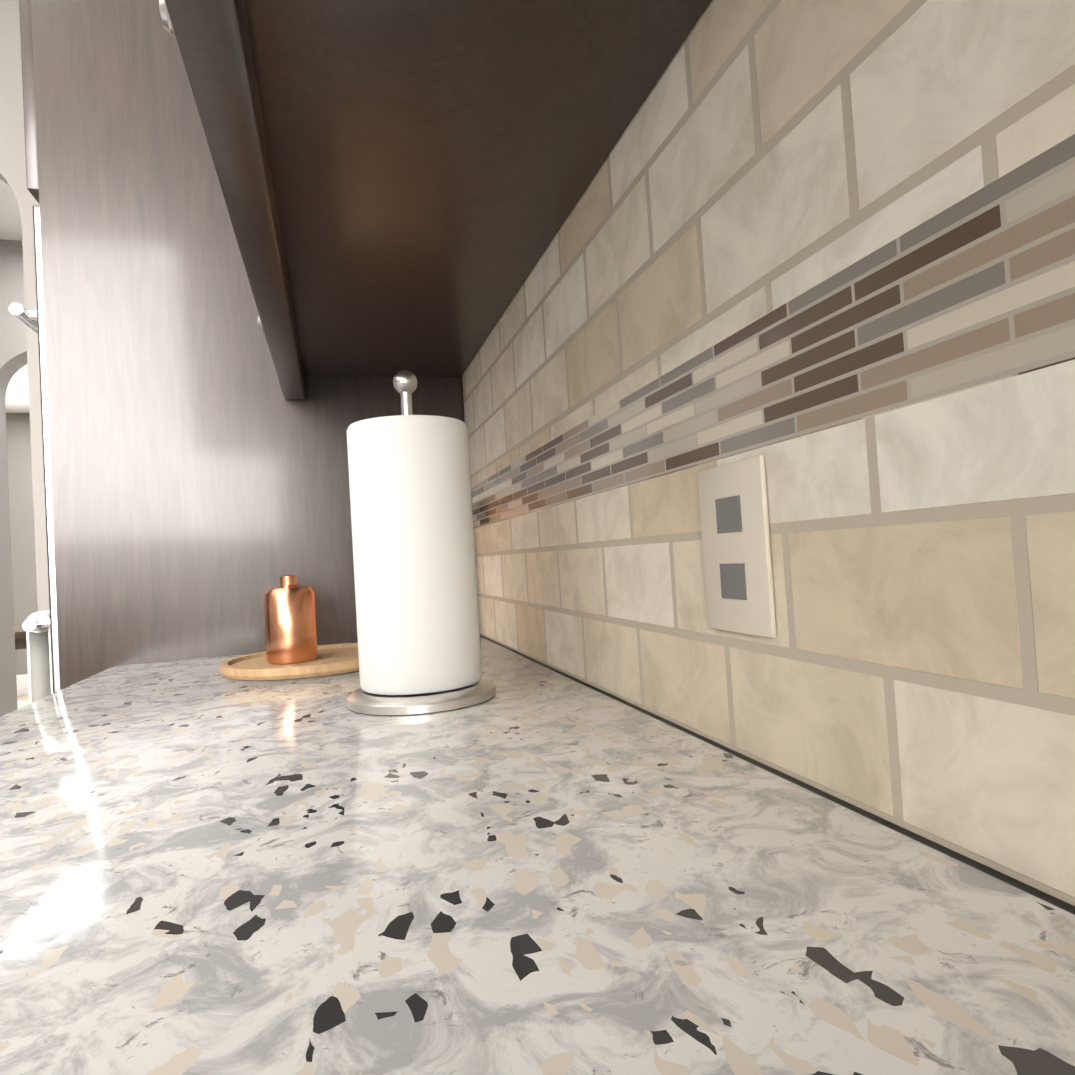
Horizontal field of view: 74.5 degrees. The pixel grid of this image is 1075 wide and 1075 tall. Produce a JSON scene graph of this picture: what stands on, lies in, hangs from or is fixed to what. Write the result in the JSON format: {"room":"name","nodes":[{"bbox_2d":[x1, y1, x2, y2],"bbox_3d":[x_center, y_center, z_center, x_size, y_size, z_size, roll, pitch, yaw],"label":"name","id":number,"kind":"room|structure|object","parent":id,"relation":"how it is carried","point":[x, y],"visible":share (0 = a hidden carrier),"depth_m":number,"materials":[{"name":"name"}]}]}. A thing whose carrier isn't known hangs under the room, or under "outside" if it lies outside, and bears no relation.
{"room":"kitchen","nodes":[
{"label":"kitchen","id":0,"kind":"room"},
{"bbox_2d":[0,595,4,716],"bbox_3d":[-2.464,-0.120,2.599,0.120,2.800,1.790,-3,-2,-16],"label":"wall","id":1,"kind":"structure","parent":0,"point":[2,703],"depth_m":3.44,"materials":[{"name":"grey paint"}]},
{"bbox_2d":[0,239,26,714],"bbox_3d":[-2.461,-0.095,3.603,7.200,2.800,0.140,-3,-2,-16],"label":"wall","id":2,"kind":"structure","parent":0,"point":[13,350],"depth_m":3.54,"materials":[{"name":"grey paint"}]},
{"bbox_2d":[0,179,29,412],"bbox_3d":[-1.881,-1.642,1.316,7.200,0.100,13.500,-3,-2,-16],"label":"ceiling","id":3,"kind":"structure","parent":0,"point":[17,396],"depth_m":3.51,"materials":[{"name":"white paint"}]},
{"bbox_2d":[6,413,37,674],"bbox_3d":[-3.593,0.075,7.545,7.200,2.800,0.150,-3,-2,-16],"label":"wall","id":4,"kind":"structure","parent":0,"point":[23,556],"depth_m":7.04,"materials":[{"name":"grey paint"}]},
{"bbox_2d":[16,674,28,695],"bbox_3d":[-3.492,1.369,7.432,6.960,0.200,0.016,-3,-2,-16],"label":"baseboard","id":5,"kind":"structure","parent":4,"relation":"attached to","point":[22,685],"depth_m":6.96,"materials":[{"name":"white paint"}]},
{"bbox_2d":[17,695,28,702],"bbox_3d":[-1.707,1.252,1.242,7.200,0.100,13.500,-3,-2,-16],"label":"floor","id":6,"kind":"structure","parent":0,"point":[22,698],"depth_m":6.74,"materials":[{"name":"beige tile"}]},
{"bbox_2d":[17,702,28,708],"bbox_3d":[-4.142,1.442,5.116,3.060,0.012,3.000,-3,-2,-16],"label":"dining rug","id":7,"kind":"object","parent":6,"relation":"on","point":[21,704],"visible":0.02,"depth_m":6.35,"materials":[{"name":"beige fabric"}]},
{"bbox_2d":[14,625,26,649],"bbox_3d":[-4.252,1.063,5.049,2.050,0.751,1.000,-3,-2,-16],"label":"dining table","id":8,"kind":"object","parent":7,"relation":"on","point":[20,638],"depth_m":4.83,"materials":[{"name":"brown wood"}]},
{"bbox_2d":[9,0,462,703],"bbox_3d":[-0.627,-0.146,1.625,0.808,2.580,0.806,-3,-2,-16],"label":"tall cabinet","id":9,"kind":"object","parent":6,"relation":"on","point":[197,490],"visible":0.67,"depth_m":1.26,"materials":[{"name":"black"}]},
{"bbox_2d":[0,636,1074,1074],"bbox_3d":[0.318,0.555,-1.263,0.672,0.920,5.315,-3,-2,-16],"label":"countertop","id":10,"kind":"structure","parent":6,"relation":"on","point":[528,868],"depth_m":0.30,"materials":[{"name":"white stone"}]},
{"bbox_2d":[219,574,358,679],"bbox_3d":[-0.341,0.123,1.068,0.260,0.139,0.260,-3,-2,-16],"label":"wood tray","id":11,"kind":"object","parent":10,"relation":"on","point":[294,650],"visible":0.79,"depth_m":1.02,"materials":[{"name":"brown wood"}]},
{"bbox_2d":[263,574,317,664],"bbox_3d":[-0.367,0.118,1.050,0.072,0.128,0.072,-3,-2,-16],"label":"copper canister","id":12,"kind":"object","parent":11,"relation":"on","point":[289,607],"depth_m":1.02,"materials":[{"name":"brown metal"}]},
{"bbox_2d":[347,370,495,714],"bbox_3d":[-0.133,-0.004,0.758,0.156,0.352,0.156,-3,-2,-16],"label":"paper towel holder","id":13,"kind":"object","parent":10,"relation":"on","point":[418,633],"visible":1,"depth_m":0.70,"materials":[{"name":"white paper"}]},
{"bbox_2d":[0,0,49,611],"bbox_3d":[-2.131,-0.164,1.691,3.920,2.800,0.140,-3,-2,-16],"label":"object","id":14,"kind":"object","parent":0,"point":[12,158],"visible":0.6,"depth_m":1.87,"materials":[{"name":"grey paint"}]},
{"bbox_2d":[461,376,1074,914],"bbox_3d":[0.686,-0.409,-1.244,0.120,2.800,7.070,-3,-2,-16],"label":"wall","id":15,"kind":"structure","parent":0,"point":[1057,902],"depth_m":0.39,"materials":[{"name":"grey paint"}]},
{"bbox_2d":[258,324,490,383],"bbox_3d":[-0.282,-0.865,1.147,0.339,1.090,0.470,-3,-2,-16],"label":"upper cabinet","id":16,"kind":"object","parent":15,"relation":"attached to","point":[296,350],"depth_m":1.18,"materials":[{"name":"brown wood"}]},
{"bbox_2d":[159,0,710,331],"bbox_3d":[-0.132,-0.888,0.627,0.339,1.090,0.875,-3,-2,-16],"label":"upper cabinet","id":17,"kind":"object","parent":15,"relation":"attached to","point":[404,184],"depth_m":0.59,"materials":[{"name":"brown wood"}]},
{"bbox_2d":[462,0,1074,905],"bbox_3d":[0.590,-0.391,-1.144,0.010,0.940,5.315,-3,-2,-16],"label":"backsplash","id":18,"kind":"structure","parent":15,"relation":"attached to","point":[818,256],"depth_m":0.38,"materials":[{"name":"tile"}]},
{"bbox_2d":[698,455,776,637],"bbox_3d":[0.133,0.007,0.480,0.005,0.115,0.080,-3,-2,-16],"label":"outlet","id":19,"kind":"object","parent":18,"relation":"attached to","point":[736,548],"visible":1,"depth_m":0.47,"materials":[{"name":"beige plastic"}]}
]}

